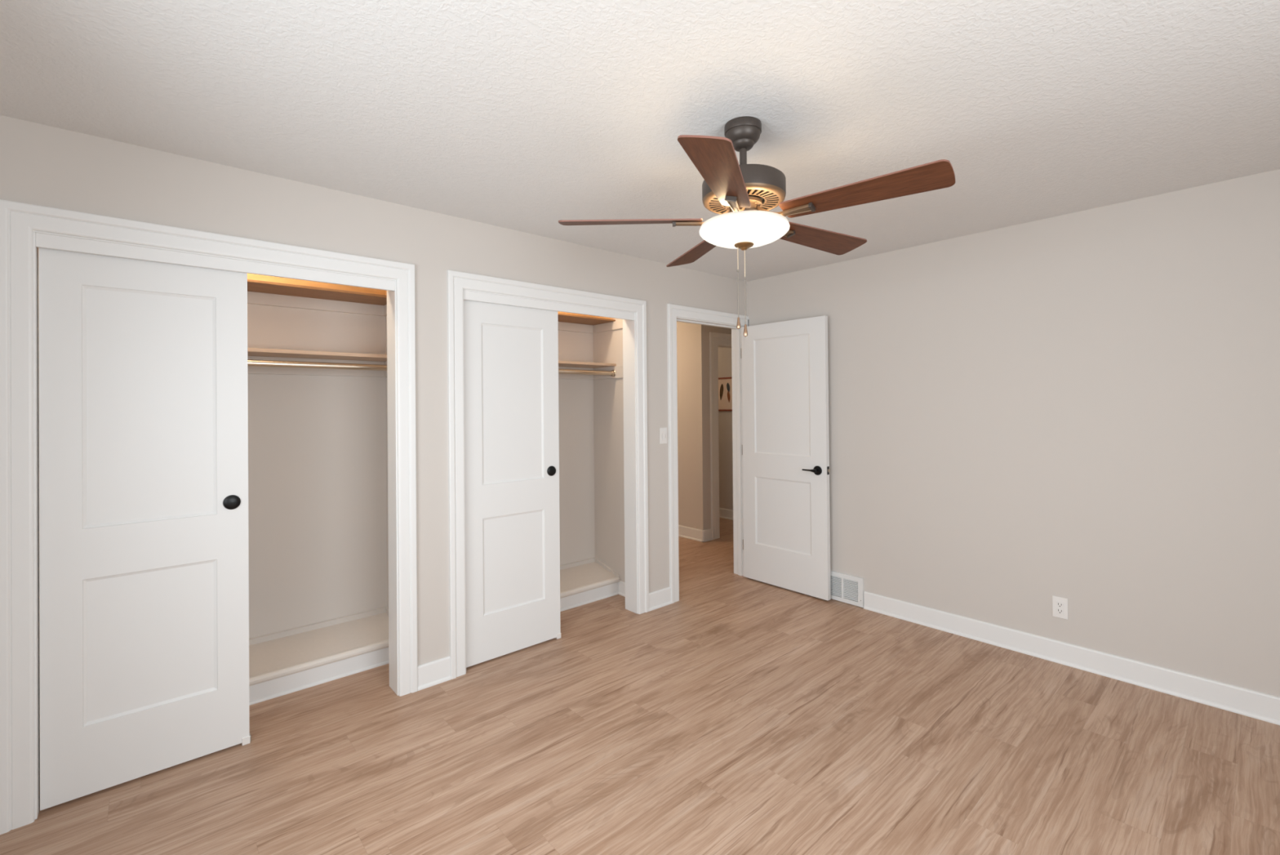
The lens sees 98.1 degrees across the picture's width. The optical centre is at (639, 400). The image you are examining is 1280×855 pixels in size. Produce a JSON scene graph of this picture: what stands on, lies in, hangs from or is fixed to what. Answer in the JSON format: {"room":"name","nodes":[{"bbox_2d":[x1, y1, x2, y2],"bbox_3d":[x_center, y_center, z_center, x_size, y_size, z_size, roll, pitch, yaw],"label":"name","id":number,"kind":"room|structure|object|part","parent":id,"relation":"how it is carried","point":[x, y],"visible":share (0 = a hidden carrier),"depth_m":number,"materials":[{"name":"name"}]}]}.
{"room":"empty bedroom","nodes":[
{"label":"empty bedroom","id":0,"kind":"room"},
{"bbox_2d":[248,605,389,705],"bbox_3d":[-1.994,1.357,2.604,1.720,0.212,0.582,0,0,-41],"label":"floor","id":1,"kind":"structure","parent":0,"point":[283,662],"depth_m":2.96,"materials":[{"name":"white paint"}]},
{"bbox_3d":[-2.084,1.307,2.705,1.720,0.108,0.312,0,0,-41],"label":"edge trim","id":2,"kind":"part","parent":1,"relation":"part of","materials":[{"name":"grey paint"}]},
{"bbox_3d":[-1.895,1.413,2.492,1.720,0.098,0.283,0,0,-41],"label":"baseboard","id":3,"kind":"part","parent":1,"relation":"part of","materials":[{"name":"white wood"}]},
{"bbox_2d":[0,115,746,665],"bbox_3d":[-0.757,0.236,3.238,4.540,2.440,0.130,0,0,-41],"label":"wall","id":4,"kind":"structure","parent":0,"point":[41,164],"depth_m":2.83,"materials":[{"name":"grey paint"}]},
{"bbox_2d":[38,247,251,810],"bbox_3d":[-1.911,0.448,2.187,0.617,2.024,0.058,0,0,-41],"label":"door","id":5,"kind":"structure","parent":4,"relation":"in","point":[144,549],"depth_m":2.15,"materials":[{"name":"white paint"}]},
{"bbox_3d":[-1.713,0.425,2.332,0.061,0.061,0.013,0,0,-41],"label":"finger pull","id":6,"kind":"part","parent":5,"relation":"part of","materials":[{"name":"black metal"}]},
{"bbox_2d":[0,199,417,834],"bbox_3d":[-1.699,0.387,2.390,1.397,2.146,0.150,0,0,-41],"label":"door frame","id":7,"kind":"structure","parent":4,"relation":"attached to","point":[24,228],"depth_m":1.97,"materials":[{"name":"white wood"}]},
{"bbox_2d":[417,655,451,690],"bbox_3d":[-1.059,1.398,2.855,0.171,0.117,0.020,0,0,-41],"label":"baseboard","id":8,"kind":"structure","parent":4,"relation":"attached to","point":[433,673],"depth_m":2.85,"materials":[{"name":"white wood"}]},
{"bbox_2d":[463,299,560,666],"bbox_3d":[-0.735,0.443,3.227,0.620,2.024,0.058,0,0,-41],"label":"door","id":9,"kind":"structure","parent":4,"relation":"in","point":[511,353],"depth_m":3.20,"materials":[{"name":"white paint"}]},
{"bbox_3d":[-0.535,0.425,3.374,0.061,0.061,0.013,0,0,-41],"label":"finger pull","id":10,"kind":"part","parent":9,"relation":"part of","materials":[{"name":"black metal"}]},
{"bbox_2d":[446,269,648,679],"bbox_3d":[-0.521,0.382,3.431,1.403,2.146,0.150,0,0,-41],"label":"door frame","id":11,"kind":"structure","parent":4,"relation":"attached to","point":[461,286],"depth_m":3.36,"materials":[{"name":"white wood"}]},
{"bbox_2d":[648,586,671,611],"bbox_3d":[0.138,1.393,3.914,0.218,0.117,0.020,0,0,-41],"label":"baseboard","id":12,"kind":"structure","parent":4,"relation":"attached to","point":[659,598],"depth_m":3.91,"materials":[{"name":"white wood"}]},
{"bbox_2d":[659,426,666,444],"bbox_3d":[0.170,0.247,3.963,0.070,0.115,0.010,0,0,-41],"label":"light switch","id":13,"kind":"object","parent":4,"relation":"attached to","point":[663,431],"visible":1,"depth_m":3.96,"materials":[{"name":"white plastic"}]},
{"bbox_2d":[666,303,748,603],"bbox_3d":[0.515,0.374,4.347,0.925,2.153,0.150,0,0,-41],"label":"door frame","id":14,"kind":"structure","parent":4,"relation":"attached to","point":[675,313],"depth_m":4.21,"materials":[{"name":"white wood"}]},
{"bbox_2d":[741,315,831,599],"bbox_3d":[1.089,0.412,4.284,0.132,2.044,0.804,0,0,-41],"label":"door","id":15,"kind":"structure","parent":4,"relation":"in","point":[785,437],"depth_m":4.24,"materials":[{"name":"white paint"}]},
{"bbox_3d":[1.250,0.505,4.043,0.054,0.067,0.134,0,0,-41],"label":"lever handle","id":16,"kind":"part","parent":15,"relation":"part of","materials":[{"name":"black metal"}]},
{"bbox_3d":[1.356,0.500,3.990,0.024,0.058,0.011,0,0,-41],"label":"latch plate","id":17,"kind":"part","parent":15,"relation":"part of","materials":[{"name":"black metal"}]},
{"bbox_2d":[247,273,625,638],"bbox_3d":[-1.429,0.241,3.152,3.340,2.440,0.632,0,0,-41],"label":"closet interior","id":18,"kind":"structure","parent":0,"point":[318,531],"depth_m":3.23,"materials":[{"name":"grey paint"}]},
{"bbox_2d":[247,279,386,305],"bbox_3d":[-2.109,-0.586,2.724,1.718,0.013,0.287,0,0,-41],"label":"closet shelf","id":19,"kind":"object","parent":18,"relation":"attached to","point":[256,286],"visible":0.18,"depth_m":2.99,"materials":[{"name":"brown wood"}]},
{"bbox_2d":[247,347,386,361],"bbox_3d":[-2.104,-0.248,2.721,1.718,0.018,0.291,0,0,-41],"label":"closet shelf","id":20,"kind":"object","parent":18,"relation":"attached to","point":[251,351],"visible":0.34,"depth_m":2.95,"materials":[{"name":"beige wood"}]},
{"bbox_2d":[247,359,386,370],"bbox_3d":[-2.023,-0.185,2.618,1.703,0.054,0.054,0,0,-41],"label":"clothes rod","id":21,"kind":"object","parent":18,"relation":"attached to","point":[267,363],"visible":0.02,"depth_m":2.89,"materials":[{"name":"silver metal"}]},
{"bbox_3d":[-2.117,-0.797,2.748,1.740,0.355,0.347,0,0,-41],"label":"wood panel","id":22,"kind":"part","parent":18,"relation":"part of","materials":[{"name":"orange wood"}]},
{"bbox_3d":[-0.866,-0.802,3.854,1.560,0.355,0.347,0,0,-41],"label":"wood panel","id":23,"kind":"part","parent":18,"relation":"part of","materials":[{"name":"orange wood"}]},
{"bbox_2d":[557,312,615,324],"bbox_3d":[-0.858,-0.609,3.831,1.538,0.013,0.287,0,0,-41],"label":"closet shelf","id":24,"kind":"object","parent":18,"relation":"attached to","point":[565,317],"visible":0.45,"depth_m":4.14,"materials":[{"name":"brown wood"}]},
{"bbox_2d":[558,368,615,377],"bbox_3d":[-0.772,-0.208,3.724,1.523,0.054,0.054,0,0,-41],"label":"clothes rod","id":25,"kind":"object","parent":18,"relation":"attached to","point":[612,373],"visible":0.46,"depth_m":4.05,"materials":[{"name":"beige"}]},
{"bbox_2d":[610,369,615,377],"bbox_3d":[-0.210,-0.210,4.221,0.022,0.054,0.054,0,0,-41],"label":"socket","id":26,"kind":"object","parent":25,"relation":"attached to","point":[612,372],"depth_m":4.21,"materials":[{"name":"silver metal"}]},
{"bbox_2d":[558,360,616,368],"bbox_3d":[-0.853,-0.271,3.827,1.538,0.018,0.291,0,0,-41],"label":"closet shelf","id":27,"kind":"object","parent":18,"relation":"attached to","point":[561,363],"visible":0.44,"depth_m":4.11,"materials":[{"name":"beige wood"}]},
{"bbox_2d":[560,556,625,611],"bbox_3d":[-0.743,1.353,3.710,1.540,0.212,0.582,0,0,-41],"label":"floor","id":28,"kind":"structure","parent":0,"point":[588,580],"depth_m":4.11,"materials":[{"name":"white paint"}]},
{"bbox_3d":[-0.833,1.302,3.812,1.540,0.108,0.312,0,0,-41],"label":"edge trim","id":29,"kind":"part","parent":28,"relation":"part of","materials":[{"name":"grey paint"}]},
{"bbox_3d":[-0.644,1.408,3.598,1.540,0.098,0.283,0,0,-41],"label":"baseboard","id":30,"kind":"part","parent":28,"relation":"part of","materials":[{"name":"white wood"}]},
{"bbox_2d":[0,0,1279,281],"bbox_3d":[0.351,-1.022,3.534,6.840,0.060,7.720,0,0,-41],"label":"ceiling","id":31,"kind":"structure","parent":0,"point":[526,116],"depth_m":1.82,"materials":[{"name":"white paint"}]},
{"bbox_2d":[558,115,955,336],"bbox_3d":[0.411,-0.617,2.020,1.276,0.768,1.292,0,0,-41],"label":"ceiling fan","id":32,"kind":"object","parent":31,"relation":"hanging from","point":[744,195],"visible":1,"depth_m":1.88,"materials":[{"name":"brown wood"}]},
{"bbox_3d":[-0.034,-0.653,2.024,0.518,0.006,0.142,-1,12,1],"label":"blade","id":33,"kind":"part","parent":32,"relation":"part of","materials":[{"name":"brown wood"}]},
{"bbox_3d":[0.259,-0.653,2.408,0.142,0.006,0.518,-13,3,-16],"label":"blade","id":34,"kind":"part","parent":32,"relation":"part of","materials":[{"name":"brown wood"}]},
{"bbox_3d":[0.221,-0.666,2.016,0.206,0.058,0.037,-1,12,1],"label":"blade arm","id":35,"kind":"part","parent":32,"relation":"part of","materials":[{"name":"brown metal"}]},
{"bbox_3d":[0.240,-0.658,1.627,0.142,0.006,0.518,13,4,19],"label":"blade","id":36,"kind":"part","parent":32,"relation":"part of","materials":[{"name":"brown wood"}]},
{"bbox_3d":[0.327,-0.667,1.867,0.037,0.058,0.206,13,4,19],"label":"blade arm","id":37,"kind":"part","parent":32,"relation":"part of","materials":[{"name":"brown metal"}]},
{"bbox_3d":[0.355,-0.516,2.014,0.004,0.082,0.004,-1,0,26],"label":"pull chain","id":38,"kind":"part","parent":32,"relation":"part of","materials":[{"name":"beige"}]},
{"bbox_3d":[0.356,-0.390,2.013,0.007,0.175,0.007,0,0,-41],"label":"cord","id":39,"kind":"part","parent":32,"relation":"part of","materials":[{"name":"brown plastic"}]},
{"bbox_3d":[0.376,-0.729,2.015,0.296,0.024,0.296,0,0,-41],"label":"vent plate","id":40,"kind":"part","parent":32,"relation":"part of","materials":[{"name":"brown metal"}]},
{"bbox_3d":[0.380,-0.499,2.013,0.004,0.100,0.004,0,0,-19],"label":"pull chain","id":41,"kind":"part","parent":32,"relation":"part of","materials":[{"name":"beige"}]},
{"bbox_3d":[0.382,-0.364,2.013,0.007,0.174,0.007,0,0,-41],"label":"cord","id":42,"kind":"part","parent":32,"relation":"part of","materials":[{"name":"brown plastic"}]},
{"bbox_3d":[0.377,-0.603,2.014,0.322,0.072,0.322,0,0,-41],"label":"lamp shade","id":43,"kind":"part","parent":32,"relation":"part of","materials":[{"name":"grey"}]},
{"bbox_3d":[0.501,-0.669,1.922,0.206,0.058,0.037,-1,-13,37],"label":"blade arm","id":44,"kind":"part","parent":32,"relation":"part of","materials":[{"name":"brown metal"}]},
{"bbox_3d":[0.502,-0.668,2.104,0.206,0.058,0.037,0,-13,-35],"label":"blade arm","id":45,"kind":"part","parent":32,"relation":"part of","materials":[{"name":"brown metal"}]},
{"bbox_3d":[0.715,-0.658,2.248,0.518,0.006,0.142,0,-13,-35],"label":"blade","id":46,"kind":"part","parent":32,"relation":"part of","materials":[{"name":"brown wood"}]},
{"bbox_3d":[0.703,-0.661,1.765,0.518,0.006,0.142,-1,-13,37],"label":"blade","id":47,"kind":"part","parent":32,"relation":"part of","materials":[{"name":"brown wood"}]},
{"bbox_2d":[0,517,1279,854],"bbox_3d":[0.373,1.473,3.520,6.840,0.050,7.720,0,0,-41],"label":"floor","id":48,"kind":"structure","parent":0,"point":[738,714],"depth_m":2.23,"materials":[{"name":"wood"}]},
{"bbox_2d":[676,321,731,529],"bbox_3d":[0.509,0.246,7.147,1.625,2.440,2.250,0,0,-41],"label":"wall","id":49,"kind":"structure","parent":0,"point":[692,340],"depth_m":5.86,"materials":[{"name":"grey paint"}]},
{"bbox_2d":[678,524,712,542],"bbox_3d":[-0.044,1.410,6.629,0.145,0.117,2.270,0,0,-41],"label":"baseboard","id":50,"kind":"structure","parent":49,"relation":"attached to","point":[703,535],"depth_m":5.83,"materials":[{"name":"white wood"}]},
{"bbox_2d":[709,331,731,539],"bbox_3d":[1.098,0.364,6.231,1.044,2.185,0.140,0,0,-41],"label":"door frame","id":51,"kind":"structure","parent":49,"relation":"attached to","point":[717,340],"depth_m":5.88,"materials":[{"name":"white wood"}]},
{"bbox_2d":[717,346,733,510],"bbox_3d":[0.714,0.246,7.409,0.120,2.440,2.130,0,0,-41],"label":"wall","id":52,"kind":"structure","parent":0,"point":[725,417],"depth_m":6.92,"materials":[{"name":"grey paint"}]},
{"bbox_2d":[718,377,732,410],"bbox_3d":[1.110,-0.085,6.858,0.012,0.420,0.415,0,0,-41],"label":"print","id":53,"kind":"object","parent":52,"relation":"attached to","point":[725,384],"visible":0.4,"depth_m":6.91,"materials":[{"name":"beige paper"}]},
{"bbox_3d":[1.108,-0.285,6.859,0.012,0.020,0.415,0,0,-41],"label":"rail","id":54,"kind":"part","parent":53,"relation":"part of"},
{"bbox_3d":[1.112,0.115,6.857,0.012,0.020,0.415,0,0,-41],"label":"rail","id":55,"kind":"part","parent":53,"relation":"part of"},
{"bbox_2d":[719,507,733,519],"bbox_3d":[0.672,1.408,7.356,0.020,0.117,2.130,0,0,-41],"label":"baseboard","id":56,"kind":"structure","parent":52,"relation":"attached to","point":[723,513],"depth_m":6.90,"materials":[{"name":"white"}]},
{"bbox_2d":[746,168,1279,697],"bbox_3d":[2.372,0.207,3.035,0.120,2.440,4.320,0,0,-41],"label":"wall","id":57,"kind":"structure","parent":0,"point":[1082,407],"depth_m":2.98,"materials":[{"name":"grey paint"}]},
{"bbox_2d":[830,569,863,607],"bbox_3d":[1.432,1.336,3.999,0.018,0.202,0.370,0,0,-41],"label":"air vent","id":58,"kind":"object","parent":57,"relation":"in","point":[845,588],"visible":0.79,"depth_m":3.95,"materials":[{"name":"white metal"}]},
{"bbox_2d":[1052,595,1068,619],"bbox_3d":[2.293,1.127,3.031,0.009,0.113,0.070,0,0,-41],"label":"wall outlet","id":59,"kind":"object","parent":57,"relation":"attached to","point":[1060,605],"visible":1,"depth_m":3.03,"materials":[{"name":"white plastic"}]},
{"bbox_2d":[1056,600,1063,614],"bbox_3d":[2.291,1.127,3.029,0.004,0.066,0.033,0,0,-41],"label":"receptacle","id":60,"kind":"object","parent":59,"relation":"attached to","point":[1060,604],"depth_m":3.03,"materials":[{"name":"white plastic"}]},
{"bbox_2d":[863,591,1279,724],"bbox_3d":[2.619,1.365,2.655,0.020,0.117,3.208,0,0,-41],"label":"baseboard","id":61,"kind":"structure","parent":57,"relation":"attached to","point":[1263,706],"depth_m":2.92,"materials":[{"name":"white wood"}]}
]}

